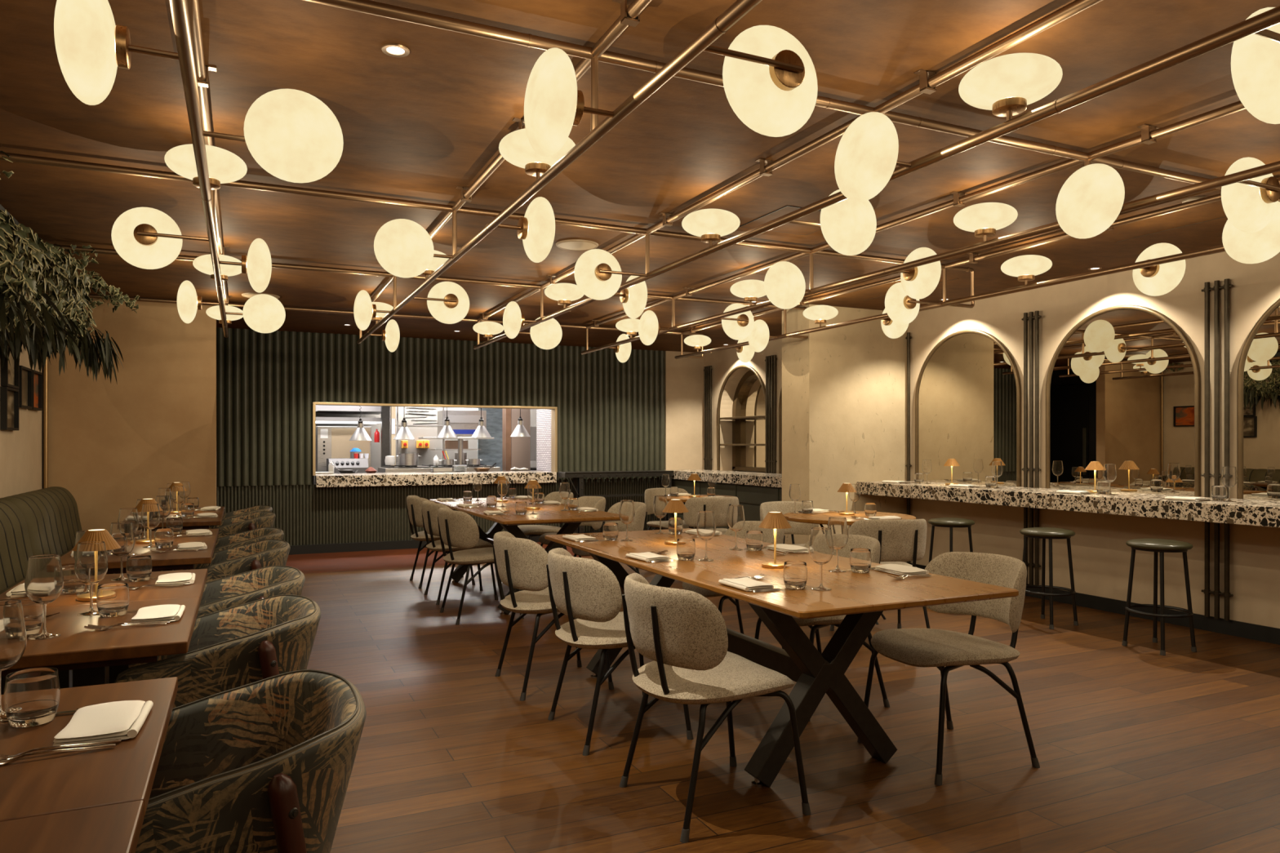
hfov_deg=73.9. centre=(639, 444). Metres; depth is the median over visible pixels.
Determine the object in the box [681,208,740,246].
lamp
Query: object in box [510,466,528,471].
towel
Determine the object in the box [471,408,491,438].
heat lamp
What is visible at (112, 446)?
wall
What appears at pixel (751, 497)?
base cabinet
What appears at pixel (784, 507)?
dining chair
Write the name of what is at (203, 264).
lamp
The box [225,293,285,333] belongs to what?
lamp
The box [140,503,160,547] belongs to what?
wine glass
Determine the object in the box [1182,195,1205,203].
ceiling speaker
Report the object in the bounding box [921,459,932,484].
wine glass
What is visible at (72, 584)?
tumbler
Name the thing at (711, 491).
tumbler
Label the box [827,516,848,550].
bowl
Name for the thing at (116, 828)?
cafe table
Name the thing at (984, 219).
lamp
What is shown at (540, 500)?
tumbler
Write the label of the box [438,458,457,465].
saucepan
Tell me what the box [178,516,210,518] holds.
fork
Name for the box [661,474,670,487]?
bowl
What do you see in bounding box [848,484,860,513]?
wine glass
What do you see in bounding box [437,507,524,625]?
dining chair
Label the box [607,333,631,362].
lamp
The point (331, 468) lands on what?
bottle
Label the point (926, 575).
fork
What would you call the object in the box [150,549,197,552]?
fork
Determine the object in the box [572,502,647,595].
dining chair
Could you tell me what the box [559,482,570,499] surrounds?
bowl
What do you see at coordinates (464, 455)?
pot
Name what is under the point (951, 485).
napkin
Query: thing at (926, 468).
bowl
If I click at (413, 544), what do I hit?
baseboard
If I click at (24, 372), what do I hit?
print
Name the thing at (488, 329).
lamp
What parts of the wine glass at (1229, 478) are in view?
stem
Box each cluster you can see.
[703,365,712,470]
[764,355,777,473]
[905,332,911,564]
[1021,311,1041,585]
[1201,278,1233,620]
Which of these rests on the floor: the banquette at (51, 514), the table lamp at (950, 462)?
the banquette at (51, 514)
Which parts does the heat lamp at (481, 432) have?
lamp shade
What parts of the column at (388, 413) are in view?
post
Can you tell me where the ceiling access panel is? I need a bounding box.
[739,205,821,235]
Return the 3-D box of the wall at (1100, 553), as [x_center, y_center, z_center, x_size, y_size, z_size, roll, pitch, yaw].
[4.020,-0.018,5.966,0.400,2.575,14.200,0,0,-25]
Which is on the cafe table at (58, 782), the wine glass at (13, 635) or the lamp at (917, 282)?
the wine glass at (13, 635)
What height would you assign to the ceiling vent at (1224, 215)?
0.003 m
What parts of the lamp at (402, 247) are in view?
mount arm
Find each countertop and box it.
[315,470,540,474]
[670,469,782,488]
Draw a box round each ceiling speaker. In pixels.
[241,293,279,298]
[555,239,598,250]
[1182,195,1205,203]
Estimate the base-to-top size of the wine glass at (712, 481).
0.218 m
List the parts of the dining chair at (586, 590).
rod, leg, rod, backrest, seat, leg, leg, leg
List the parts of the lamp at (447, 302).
mount arm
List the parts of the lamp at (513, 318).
lamp shade, mount arm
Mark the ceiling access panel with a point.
(790, 228)
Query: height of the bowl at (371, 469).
0.075 m
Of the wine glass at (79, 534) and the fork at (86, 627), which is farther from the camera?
the wine glass at (79, 534)
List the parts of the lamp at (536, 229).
mount arm, lamp shade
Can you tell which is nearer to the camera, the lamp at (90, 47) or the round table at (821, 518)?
the lamp at (90, 47)
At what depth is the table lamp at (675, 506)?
4.41 m
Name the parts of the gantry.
thin post, post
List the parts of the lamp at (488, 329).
lamp shade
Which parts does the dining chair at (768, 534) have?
seat, leg, leg, backrest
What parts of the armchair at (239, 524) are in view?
post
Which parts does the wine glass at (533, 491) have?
stem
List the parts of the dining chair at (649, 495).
leg, backrest, seat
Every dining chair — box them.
[406,495,475,588]
[421,500,497,604]
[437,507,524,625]
[493,531,613,701]
[517,491,573,551]
[538,496,606,557]
[546,547,693,755]
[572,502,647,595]
[619,573,810,843]
[644,488,695,530]
[682,520,785,648]
[683,497,738,534]
[754,534,889,721]
[760,501,818,546]
[830,519,929,631]
[857,551,1039,786]
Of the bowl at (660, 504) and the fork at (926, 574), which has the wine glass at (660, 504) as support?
the bowl at (660, 504)
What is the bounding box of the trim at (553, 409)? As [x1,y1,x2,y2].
[312,402,557,475]
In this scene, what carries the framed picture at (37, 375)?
attached to the wall at (20, 450)
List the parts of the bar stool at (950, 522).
leg, leg, seat, seat plate, leg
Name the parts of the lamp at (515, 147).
mount arm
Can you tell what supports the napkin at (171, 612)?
on the cafe table at (90, 654)
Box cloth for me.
[350,448,360,451]
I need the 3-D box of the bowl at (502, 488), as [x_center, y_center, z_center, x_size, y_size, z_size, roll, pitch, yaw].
[-1.143,0.367,7.077,0.087,0.131,0.087,0,0,-2]
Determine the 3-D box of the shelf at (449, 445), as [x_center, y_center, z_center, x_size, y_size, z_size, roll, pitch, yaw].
[-2.938,0.015,13.475,0.720,0.150,0.500,0,0,-25]
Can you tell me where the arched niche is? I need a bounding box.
[717,364,765,471]
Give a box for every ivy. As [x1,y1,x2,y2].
[0,151,13,179]
[41,243,98,270]
[84,294,140,313]
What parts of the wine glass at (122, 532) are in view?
stem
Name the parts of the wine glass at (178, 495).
stem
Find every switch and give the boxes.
[400,440,408,448]
[416,440,422,448]
[422,440,429,448]
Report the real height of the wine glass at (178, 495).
0.218 m
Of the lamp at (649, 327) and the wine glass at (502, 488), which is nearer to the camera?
the wine glass at (502, 488)
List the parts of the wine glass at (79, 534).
stem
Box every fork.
[0,738,120,759]
[0,743,115,764]
[45,613,56,618]
[84,622,166,630]
[87,620,169,628]
[128,583,185,588]
[128,584,182,589]
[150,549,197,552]
[151,549,199,551]
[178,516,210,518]
[179,534,204,535]
[722,573,764,580]
[747,574,765,579]
[776,551,808,555]
[887,573,928,577]
[891,574,930,578]
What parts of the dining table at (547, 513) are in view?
leg frame, leg frame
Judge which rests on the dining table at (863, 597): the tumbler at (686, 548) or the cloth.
the tumbler at (686, 548)
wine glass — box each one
[0,599,26,722]
[24,554,63,639]
[73,530,95,595]
[74,541,107,615]
[109,521,134,581]
[117,507,138,555]
[136,499,149,540]
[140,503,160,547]
[155,495,171,528]
[157,488,171,520]
[166,483,173,511]
[171,485,185,516]
[179,481,190,509]
[472,476,482,501]
[497,480,507,506]
[502,475,510,498]
[527,478,536,504]
[527,484,538,514]
[559,482,570,511]
[618,499,635,541]
[653,495,667,533]
[661,474,670,496]
[696,511,715,561]
[707,474,716,487]
[727,504,745,550]
[789,484,800,513]
[808,527,833,591]
[827,516,848,572]
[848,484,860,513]
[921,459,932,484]
[991,461,1002,488]
[1102,463,1116,494]
[1221,466,1238,502]
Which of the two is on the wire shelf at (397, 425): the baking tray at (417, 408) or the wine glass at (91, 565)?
the baking tray at (417, 408)
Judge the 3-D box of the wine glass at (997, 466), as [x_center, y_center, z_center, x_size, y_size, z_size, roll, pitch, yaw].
[2.924,0.249,6.965,0.087,0.218,0.087,0,0,-8]
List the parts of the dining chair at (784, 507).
rod, seat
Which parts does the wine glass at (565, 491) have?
stem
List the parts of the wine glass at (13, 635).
stem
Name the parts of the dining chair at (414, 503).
rod, rod, backrest, leg, seat, leg, leg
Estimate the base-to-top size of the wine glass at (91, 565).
0.218 m
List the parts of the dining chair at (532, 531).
leg, seat, backrest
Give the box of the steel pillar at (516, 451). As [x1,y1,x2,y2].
[502,408,530,471]
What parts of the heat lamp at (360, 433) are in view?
lamp shade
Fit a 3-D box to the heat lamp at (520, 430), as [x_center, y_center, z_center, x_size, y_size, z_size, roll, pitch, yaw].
[-1.599,-0.716,11.374,0.268,1.229,0.268,0,0,-25]
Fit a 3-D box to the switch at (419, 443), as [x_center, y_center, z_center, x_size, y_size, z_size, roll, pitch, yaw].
[-3.552,0.000,13.727,0.090,0.124,0.122,0,0,-25]
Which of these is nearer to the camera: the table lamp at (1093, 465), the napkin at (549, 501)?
the table lamp at (1093, 465)
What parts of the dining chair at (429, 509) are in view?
rod, rod, backrest, leg, leg, seat, leg, leg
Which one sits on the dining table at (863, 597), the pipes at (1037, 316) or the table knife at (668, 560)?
the table knife at (668, 560)
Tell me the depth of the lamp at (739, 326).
6.87 m
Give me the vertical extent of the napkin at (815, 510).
0.023 m
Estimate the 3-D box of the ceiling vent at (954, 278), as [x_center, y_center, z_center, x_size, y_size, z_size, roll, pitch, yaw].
[2.258,-1.304,7.195,0.024,0.003,1.128,0,0,-25]
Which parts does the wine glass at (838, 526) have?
stem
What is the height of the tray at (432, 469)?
0.050 m
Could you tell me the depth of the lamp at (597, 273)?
4.95 m
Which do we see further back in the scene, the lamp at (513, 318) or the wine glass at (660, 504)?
the lamp at (513, 318)
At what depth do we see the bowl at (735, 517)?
4.17 m
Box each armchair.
[114,594,320,708]
[135,669,366,852]
[174,539,290,582]
[196,565,305,617]
[208,511,275,538]
[213,527,284,552]
[222,505,272,519]
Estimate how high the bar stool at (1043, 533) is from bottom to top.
0.677 m
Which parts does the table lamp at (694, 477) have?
lamp shade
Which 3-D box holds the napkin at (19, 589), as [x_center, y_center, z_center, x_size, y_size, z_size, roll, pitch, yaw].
[-2.139,0.508,3.007,0.130,0.023,0.196,0,0,-25]
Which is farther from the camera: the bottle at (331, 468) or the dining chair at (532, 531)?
the bottle at (331, 468)
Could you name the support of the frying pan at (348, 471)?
on the countertop at (504, 470)
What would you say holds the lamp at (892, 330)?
hanging from the frame
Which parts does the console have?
leg, leg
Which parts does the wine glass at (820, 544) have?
stem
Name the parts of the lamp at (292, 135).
mount arm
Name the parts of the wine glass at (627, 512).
stem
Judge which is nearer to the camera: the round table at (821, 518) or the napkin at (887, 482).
the round table at (821, 518)
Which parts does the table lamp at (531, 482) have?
lamp shade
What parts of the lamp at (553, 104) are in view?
lamp shade, mount arm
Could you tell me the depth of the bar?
5.93 m
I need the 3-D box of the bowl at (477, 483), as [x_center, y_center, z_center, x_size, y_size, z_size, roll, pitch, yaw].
[-1.495,0.367,7.829,0.087,0.131,0.087,0,0,35]
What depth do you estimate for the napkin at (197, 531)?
4.87 m
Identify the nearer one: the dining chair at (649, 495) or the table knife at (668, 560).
the table knife at (668, 560)
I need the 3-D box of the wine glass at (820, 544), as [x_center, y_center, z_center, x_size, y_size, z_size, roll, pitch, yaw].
[0.650,0.411,3.053,0.087,0.218,0.087,0,0,34]
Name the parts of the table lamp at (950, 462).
stem, lamp shade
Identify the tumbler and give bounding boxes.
[3,667,60,727]
[15,598,43,635]
[61,564,85,593]
[96,582,129,617]
[106,550,113,554]
[125,555,151,582]
[133,521,142,539]
[154,528,173,548]
[165,517,182,534]
[181,502,194,516]
[186,497,199,509]
[462,490,472,501]
[486,495,497,507]
[507,488,516,497]
[515,502,526,515]
[535,493,544,503]
[567,497,578,510]
[602,522,618,541]
[668,517,683,534]
[670,486,678,496]
[676,538,695,560]
[706,487,715,497]
[746,530,763,551]
[782,561,807,589]
[801,500,813,513]
[849,548,871,573]
[864,502,876,515]
[914,473,924,483]
[985,475,996,487]
[1096,480,1109,493]
[1211,485,1226,501]
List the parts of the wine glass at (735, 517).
stem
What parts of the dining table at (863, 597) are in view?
leg frame, leg frame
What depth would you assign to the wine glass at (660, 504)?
4.93 m
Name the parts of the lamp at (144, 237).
mount arm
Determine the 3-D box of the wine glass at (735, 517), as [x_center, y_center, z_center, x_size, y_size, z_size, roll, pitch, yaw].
[0.475,0.411,4.206,0.087,0.218,0.087,0,0,-8]
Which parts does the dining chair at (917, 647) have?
leg, leg, seat, leg, rod, backrest, leg, rod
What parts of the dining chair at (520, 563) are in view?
rod, rod, leg, backrest, seat, leg, leg, leg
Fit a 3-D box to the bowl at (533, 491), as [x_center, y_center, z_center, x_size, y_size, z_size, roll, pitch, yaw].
[-0.796,0.367,6.335,0.087,0.131,0.087,0,0,6]
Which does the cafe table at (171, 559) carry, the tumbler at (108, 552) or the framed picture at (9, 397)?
the tumbler at (108, 552)
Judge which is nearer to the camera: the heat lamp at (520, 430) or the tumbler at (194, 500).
the tumbler at (194, 500)
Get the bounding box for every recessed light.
[381,43,409,57]
[1088,266,1102,270]
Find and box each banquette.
[0,486,82,556]
[0,499,33,594]
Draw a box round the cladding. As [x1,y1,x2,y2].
[216,327,665,486]
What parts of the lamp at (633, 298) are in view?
mount arm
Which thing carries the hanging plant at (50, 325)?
hanging from the frame
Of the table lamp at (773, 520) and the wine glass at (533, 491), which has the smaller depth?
the table lamp at (773, 520)
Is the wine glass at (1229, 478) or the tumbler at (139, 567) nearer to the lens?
the tumbler at (139, 567)
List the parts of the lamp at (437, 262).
lamp shade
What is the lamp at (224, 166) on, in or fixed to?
on the frame
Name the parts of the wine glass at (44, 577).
stem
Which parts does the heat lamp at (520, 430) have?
lamp shade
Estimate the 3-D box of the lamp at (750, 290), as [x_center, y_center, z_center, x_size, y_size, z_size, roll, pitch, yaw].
[0.811,-1.109,6.231,0.300,0.184,0.300,0,0,-25]
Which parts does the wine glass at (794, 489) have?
stem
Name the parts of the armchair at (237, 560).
post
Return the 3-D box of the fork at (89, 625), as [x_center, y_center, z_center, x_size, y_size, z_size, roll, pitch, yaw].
[-1.455,0.511,2.425,0.200,0.013,0.023,0,0,-30]
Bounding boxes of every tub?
[353,453,358,458]
[359,453,363,458]
[364,453,368,458]
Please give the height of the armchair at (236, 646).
0.763 m
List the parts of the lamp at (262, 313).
mount arm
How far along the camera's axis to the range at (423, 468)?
11.70 m
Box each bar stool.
[928,517,974,562]
[1019,527,1078,629]
[1121,538,1196,655]
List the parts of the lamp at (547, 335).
mount arm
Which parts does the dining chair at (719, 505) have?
seat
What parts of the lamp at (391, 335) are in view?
mount arm, lamp shade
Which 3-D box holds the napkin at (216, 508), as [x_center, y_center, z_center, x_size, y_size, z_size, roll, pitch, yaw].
[-3.421,0.508,6.777,0.130,0.023,0.196,0,0,-20]
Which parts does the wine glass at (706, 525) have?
stem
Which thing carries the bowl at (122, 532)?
on the wine glass at (122, 532)
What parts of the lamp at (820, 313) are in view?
lamp shade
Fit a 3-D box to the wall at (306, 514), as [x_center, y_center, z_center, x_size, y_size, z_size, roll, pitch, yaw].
[-2.539,-0.018,10.581,7.570,2.575,0.120,0,0,-25]
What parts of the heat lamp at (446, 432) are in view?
lamp shade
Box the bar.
[857,480,1279,528]
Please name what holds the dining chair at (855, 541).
on the floor
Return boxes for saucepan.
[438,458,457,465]
[465,458,483,465]
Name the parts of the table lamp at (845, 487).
lamp shade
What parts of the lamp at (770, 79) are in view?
mount arm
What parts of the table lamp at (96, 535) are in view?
lamp shade, stem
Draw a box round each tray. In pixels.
[404,416,426,418]
[405,407,435,409]
[405,413,435,416]
[406,410,428,412]
[411,419,436,422]
[413,422,438,424]
[430,467,453,471]
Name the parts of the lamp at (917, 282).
mount arm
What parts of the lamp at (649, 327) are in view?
lamp shade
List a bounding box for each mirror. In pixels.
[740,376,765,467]
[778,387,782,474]
[915,328,1021,487]
[1045,304,1200,497]
[1236,297,1279,501]
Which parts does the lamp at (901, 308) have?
lamp shade, mount arm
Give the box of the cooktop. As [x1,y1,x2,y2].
[381,465,496,468]
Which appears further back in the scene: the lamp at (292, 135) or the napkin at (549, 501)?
the napkin at (549, 501)
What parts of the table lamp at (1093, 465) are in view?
lamp shade, stem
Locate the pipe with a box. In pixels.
[42,356,48,488]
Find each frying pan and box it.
[331,463,357,473]
[473,462,496,471]
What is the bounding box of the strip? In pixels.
[285,542,591,573]
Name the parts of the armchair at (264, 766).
post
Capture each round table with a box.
[666,494,737,528]
[783,511,915,624]
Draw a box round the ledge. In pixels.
[314,471,556,487]
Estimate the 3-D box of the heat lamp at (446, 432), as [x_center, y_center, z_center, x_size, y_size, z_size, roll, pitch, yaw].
[-2.485,-0.707,10.960,0.268,1.247,0.268,0,0,-25]
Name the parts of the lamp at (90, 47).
lamp shade, mount arm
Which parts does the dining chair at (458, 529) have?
rod, rod, leg, backrest, seat, leg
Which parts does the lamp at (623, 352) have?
lamp shade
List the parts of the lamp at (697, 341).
lamp shade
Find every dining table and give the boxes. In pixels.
[429,497,620,614]
[544,528,1018,787]
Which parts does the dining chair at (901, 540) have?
rod, backrest, seat, leg, rod, leg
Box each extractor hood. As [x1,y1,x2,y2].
[315,404,381,423]
[437,409,486,436]
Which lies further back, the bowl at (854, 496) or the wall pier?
the wall pier
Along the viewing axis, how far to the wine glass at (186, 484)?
6.82 m
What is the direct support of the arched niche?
attached to the wall at (1100, 553)
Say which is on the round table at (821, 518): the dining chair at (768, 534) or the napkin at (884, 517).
the napkin at (884, 517)
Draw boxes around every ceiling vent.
[862,278,959,300]
[1114,215,1226,242]
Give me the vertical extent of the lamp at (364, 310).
0.300 m
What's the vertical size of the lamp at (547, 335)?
0.300 m
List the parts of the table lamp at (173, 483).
lamp shade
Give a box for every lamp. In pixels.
[53,0,178,105]
[71,528,120,601]
[111,207,208,269]
[135,498,163,543]
[164,143,247,190]
[168,482,186,513]
[177,280,218,323]
[192,253,241,280]
[203,88,343,182]
[205,305,243,324]
[219,238,271,293]
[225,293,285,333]
[349,405,371,440]
[353,289,391,330]
[369,319,399,351]
[371,302,393,323]
[373,218,453,277]
[393,406,414,439]
[413,281,469,324]
[419,249,448,279]
[436,407,457,438]
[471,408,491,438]
[472,321,503,340]
[493,475,508,502]
[497,196,555,262]
[498,128,575,179]
[502,301,536,338]
[510,408,530,436]
[518,315,562,349]
[524,47,613,156]
[524,480,541,509]
[544,283,584,308]
[573,248,647,300]
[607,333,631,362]
[613,275,647,318]
[615,318,639,337]
[638,310,669,345]
[662,499,688,545]
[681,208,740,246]
[684,334,711,351]
[687,473,701,497]
[703,25,817,137]
[719,303,754,340]
[729,279,765,305]
[732,337,754,362]
[747,319,777,351]
[758,511,791,568]
[764,261,811,309]
[788,189,876,255]
[803,305,838,326]
[834,111,911,201]
[837,483,856,515]
[878,308,909,338]
[884,282,942,324]
[897,247,941,299]
[943,458,959,484]
[953,202,1017,241]
[958,52,1062,120]
[1000,254,1052,284]
[1055,163,1124,238]
[1084,461,1103,493]
[1132,242,1186,296]
[1221,156,1279,232]
[1222,200,1279,263]
[1231,7,1279,124]
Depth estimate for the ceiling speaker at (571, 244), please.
5.53 m
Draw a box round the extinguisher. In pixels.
[373,429,379,442]
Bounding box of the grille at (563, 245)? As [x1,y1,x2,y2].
[557,241,596,249]
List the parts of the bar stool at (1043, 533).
leg, leg, seat, seat plate, leg, leg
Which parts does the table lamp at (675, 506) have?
stem, lamp shade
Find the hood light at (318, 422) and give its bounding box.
[315,421,381,423]
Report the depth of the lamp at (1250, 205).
3.35 m
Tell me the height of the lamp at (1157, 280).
0.300 m
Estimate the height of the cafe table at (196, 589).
0.750 m
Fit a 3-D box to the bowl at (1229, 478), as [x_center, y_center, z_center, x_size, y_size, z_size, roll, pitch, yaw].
[3.691,0.205,5.326,0.087,0.131,0.087,0,0,30]
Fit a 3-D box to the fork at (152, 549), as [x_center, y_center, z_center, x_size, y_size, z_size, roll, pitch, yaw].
[-2.249,0.511,4.122,0.200,0.013,0.023,0,0,-27]
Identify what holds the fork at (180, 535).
on the cafe table at (214, 536)
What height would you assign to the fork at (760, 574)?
0.013 m
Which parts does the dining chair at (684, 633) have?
rod, leg, rod, backrest, leg, seat, leg, leg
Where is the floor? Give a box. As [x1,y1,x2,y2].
[301,556,1279,852]
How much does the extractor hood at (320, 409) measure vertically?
0.915 m
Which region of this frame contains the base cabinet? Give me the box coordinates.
[671,479,782,528]
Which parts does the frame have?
post, rail, rail, post, post, post, post, post, rail, post, rail, post, post, post, post, post, post, rail, post, rail, rail, rail, post, rail, rail, post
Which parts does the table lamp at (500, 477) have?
lamp shade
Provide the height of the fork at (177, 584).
0.013 m
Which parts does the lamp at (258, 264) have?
mount arm, lamp shade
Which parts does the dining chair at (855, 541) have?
leg, leg, seat, leg, backrest, leg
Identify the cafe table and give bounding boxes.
[0,568,207,688]
[0,596,199,694]
[0,676,177,822]
[0,800,143,852]
[60,540,215,574]
[115,528,218,573]
[116,512,222,570]
[169,506,224,515]
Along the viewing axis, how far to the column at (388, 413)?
12.17 m
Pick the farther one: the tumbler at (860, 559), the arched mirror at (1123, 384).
the arched mirror at (1123, 384)
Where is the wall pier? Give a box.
[782,304,907,562]
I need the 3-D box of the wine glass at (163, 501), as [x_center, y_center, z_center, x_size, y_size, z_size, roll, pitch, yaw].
[-2.788,0.411,4.970,0.087,0.218,0.087,0,0,40]
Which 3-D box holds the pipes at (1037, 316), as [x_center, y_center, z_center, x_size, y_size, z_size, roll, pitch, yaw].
[3.255,0.035,7.065,0.054,2.270,0.182,0,0,-25]
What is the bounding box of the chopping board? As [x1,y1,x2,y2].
[315,471,333,473]
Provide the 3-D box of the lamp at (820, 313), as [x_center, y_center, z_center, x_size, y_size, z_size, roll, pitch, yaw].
[1.560,-1.109,7.354,0.300,0.184,0.300,0,0,-25]
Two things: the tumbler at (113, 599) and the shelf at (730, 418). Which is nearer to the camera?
the tumbler at (113, 599)
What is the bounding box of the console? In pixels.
[558,470,673,533]
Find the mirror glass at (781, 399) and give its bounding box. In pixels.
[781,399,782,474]
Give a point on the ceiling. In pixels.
(422, 125)
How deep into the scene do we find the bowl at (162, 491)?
5.83 m
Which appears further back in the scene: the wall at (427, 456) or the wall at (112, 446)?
the wall at (427, 456)
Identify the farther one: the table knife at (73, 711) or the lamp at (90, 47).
the lamp at (90, 47)
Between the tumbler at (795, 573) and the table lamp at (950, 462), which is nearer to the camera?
the tumbler at (795, 573)
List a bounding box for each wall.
[0,293,42,497]
[48,298,216,570]
[216,351,704,545]
[312,404,555,484]
[315,406,536,472]
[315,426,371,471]
[477,408,502,471]
[536,408,551,471]
[704,251,1279,628]
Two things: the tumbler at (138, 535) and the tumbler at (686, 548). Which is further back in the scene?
the tumbler at (138, 535)
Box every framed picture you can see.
[0,345,19,389]
[0,386,18,430]
[18,365,32,408]
[28,369,42,410]
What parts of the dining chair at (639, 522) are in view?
seat, backrest, leg, rod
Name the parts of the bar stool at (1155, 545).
leg, leg, seat, seat plate, leg, leg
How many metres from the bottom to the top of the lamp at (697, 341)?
0.184 m
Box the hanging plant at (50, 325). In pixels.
[0,204,137,384]
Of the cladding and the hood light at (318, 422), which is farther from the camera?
the hood light at (318, 422)
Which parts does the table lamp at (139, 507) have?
lamp shade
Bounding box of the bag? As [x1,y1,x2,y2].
[384,455,395,465]
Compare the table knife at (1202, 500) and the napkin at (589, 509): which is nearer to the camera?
the table knife at (1202, 500)
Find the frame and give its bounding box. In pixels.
[0,0,1279,359]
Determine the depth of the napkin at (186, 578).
3.17 m
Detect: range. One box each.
[326,457,368,472]
[377,464,500,472]
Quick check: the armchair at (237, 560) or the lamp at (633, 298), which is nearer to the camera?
the armchair at (237, 560)
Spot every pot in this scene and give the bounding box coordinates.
[350,451,360,458]
[395,453,421,466]
[454,453,466,464]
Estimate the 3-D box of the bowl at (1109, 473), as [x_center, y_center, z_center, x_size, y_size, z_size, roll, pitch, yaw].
[3.347,0.205,6.060,0.087,0.131,0.087,0,0,25]
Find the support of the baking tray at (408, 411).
on the wire shelf at (397, 425)
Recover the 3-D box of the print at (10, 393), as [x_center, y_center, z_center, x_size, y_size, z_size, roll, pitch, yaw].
[-4.657,-0.260,6.267,0.008,0.274,0.334,0,0,-25]
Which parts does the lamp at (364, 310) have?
lamp shade, mount arm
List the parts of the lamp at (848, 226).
mount arm, lamp shade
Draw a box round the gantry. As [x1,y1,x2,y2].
[418,437,493,464]
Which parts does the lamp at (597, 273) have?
lamp shade, mount arm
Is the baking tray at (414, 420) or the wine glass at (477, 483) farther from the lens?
the baking tray at (414, 420)
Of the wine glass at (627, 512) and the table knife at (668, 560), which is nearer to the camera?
the table knife at (668, 560)
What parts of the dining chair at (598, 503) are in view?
seat, backrest, rod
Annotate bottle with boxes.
[328,460,333,471]
[433,454,438,465]
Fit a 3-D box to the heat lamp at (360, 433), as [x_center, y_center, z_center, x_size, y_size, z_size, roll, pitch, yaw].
[-3.452,-0.689,10.507,0.267,1.286,0.267,0,0,24]
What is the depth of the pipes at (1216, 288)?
5.71 m
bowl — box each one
[0,599,26,671]
[24,554,63,604]
[73,530,86,559]
[74,541,107,585]
[109,521,134,556]
[117,507,138,533]
[136,499,141,522]
[140,503,160,529]
[155,495,171,518]
[157,488,171,502]
[171,485,185,503]
[179,481,190,497]
[364,466,376,472]
[472,476,482,491]
[497,480,507,496]
[504,475,510,488]
[527,484,538,502]
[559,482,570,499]
[618,499,635,524]
[653,495,667,518]
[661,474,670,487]
[696,511,715,541]
[727,504,745,532]
[789,484,800,501]
[808,527,833,564]
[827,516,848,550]
[848,484,860,502]
[921,459,932,474]
[991,461,1002,477]
[1102,463,1116,482]
[1221,466,1238,487]
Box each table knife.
[2,708,79,720]
[10,591,84,597]
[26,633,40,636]
[578,539,605,542]
[649,559,679,563]
[751,586,806,592]
[1082,493,1101,494]
[1198,499,1216,501]
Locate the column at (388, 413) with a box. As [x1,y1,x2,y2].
[381,406,395,466]
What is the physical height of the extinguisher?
0.190 m
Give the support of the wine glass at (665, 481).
on the round table at (683, 498)
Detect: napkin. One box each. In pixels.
[5,582,26,596]
[53,700,153,746]
[130,604,185,623]
[155,572,195,584]
[177,542,207,551]
[185,528,212,536]
[197,512,217,517]
[201,506,220,510]
[436,497,453,501]
[456,503,476,507]
[483,510,502,515]
[514,495,527,498]
[542,500,560,504]
[562,533,595,541]
[576,506,598,511]
[626,551,668,561]
[677,493,691,495]
[685,528,722,534]
[718,577,774,591]
[766,543,808,552]
[800,508,828,512]
[868,515,901,519]
[874,564,928,576]
[881,480,905,483]
[948,484,976,487]
[1056,490,1089,493]
[1164,496,1204,501]
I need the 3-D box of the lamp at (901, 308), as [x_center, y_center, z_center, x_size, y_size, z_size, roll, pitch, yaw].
[1.924,-1.000,6.044,0.418,0.300,0.170,0,0,-25]
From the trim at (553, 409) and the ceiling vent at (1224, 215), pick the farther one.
the trim at (553, 409)
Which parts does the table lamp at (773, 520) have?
stem, lamp shade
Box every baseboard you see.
[288,528,659,555]
[909,563,1279,644]
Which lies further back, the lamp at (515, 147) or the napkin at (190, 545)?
the napkin at (190, 545)
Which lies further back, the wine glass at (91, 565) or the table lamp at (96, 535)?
the table lamp at (96, 535)
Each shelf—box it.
[395,406,444,462]
[418,437,493,439]
[428,440,480,450]
[728,417,765,419]
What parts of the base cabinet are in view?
drawer, drawer, drawer, drawer, drawer, drawer, drawer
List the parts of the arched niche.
rail, rail, frame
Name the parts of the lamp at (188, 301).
lamp shade, mount arm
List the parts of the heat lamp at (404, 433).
lamp shade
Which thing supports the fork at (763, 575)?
on the dining table at (863, 597)
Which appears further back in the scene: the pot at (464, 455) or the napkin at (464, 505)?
the pot at (464, 455)
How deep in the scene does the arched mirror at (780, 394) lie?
10.38 m
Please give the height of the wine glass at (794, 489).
0.218 m
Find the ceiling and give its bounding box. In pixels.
[0,0,1279,352]
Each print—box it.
[7,390,13,427]
[8,351,13,385]
[22,369,27,405]
[34,373,38,408]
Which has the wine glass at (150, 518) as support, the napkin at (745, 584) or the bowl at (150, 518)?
the bowl at (150, 518)

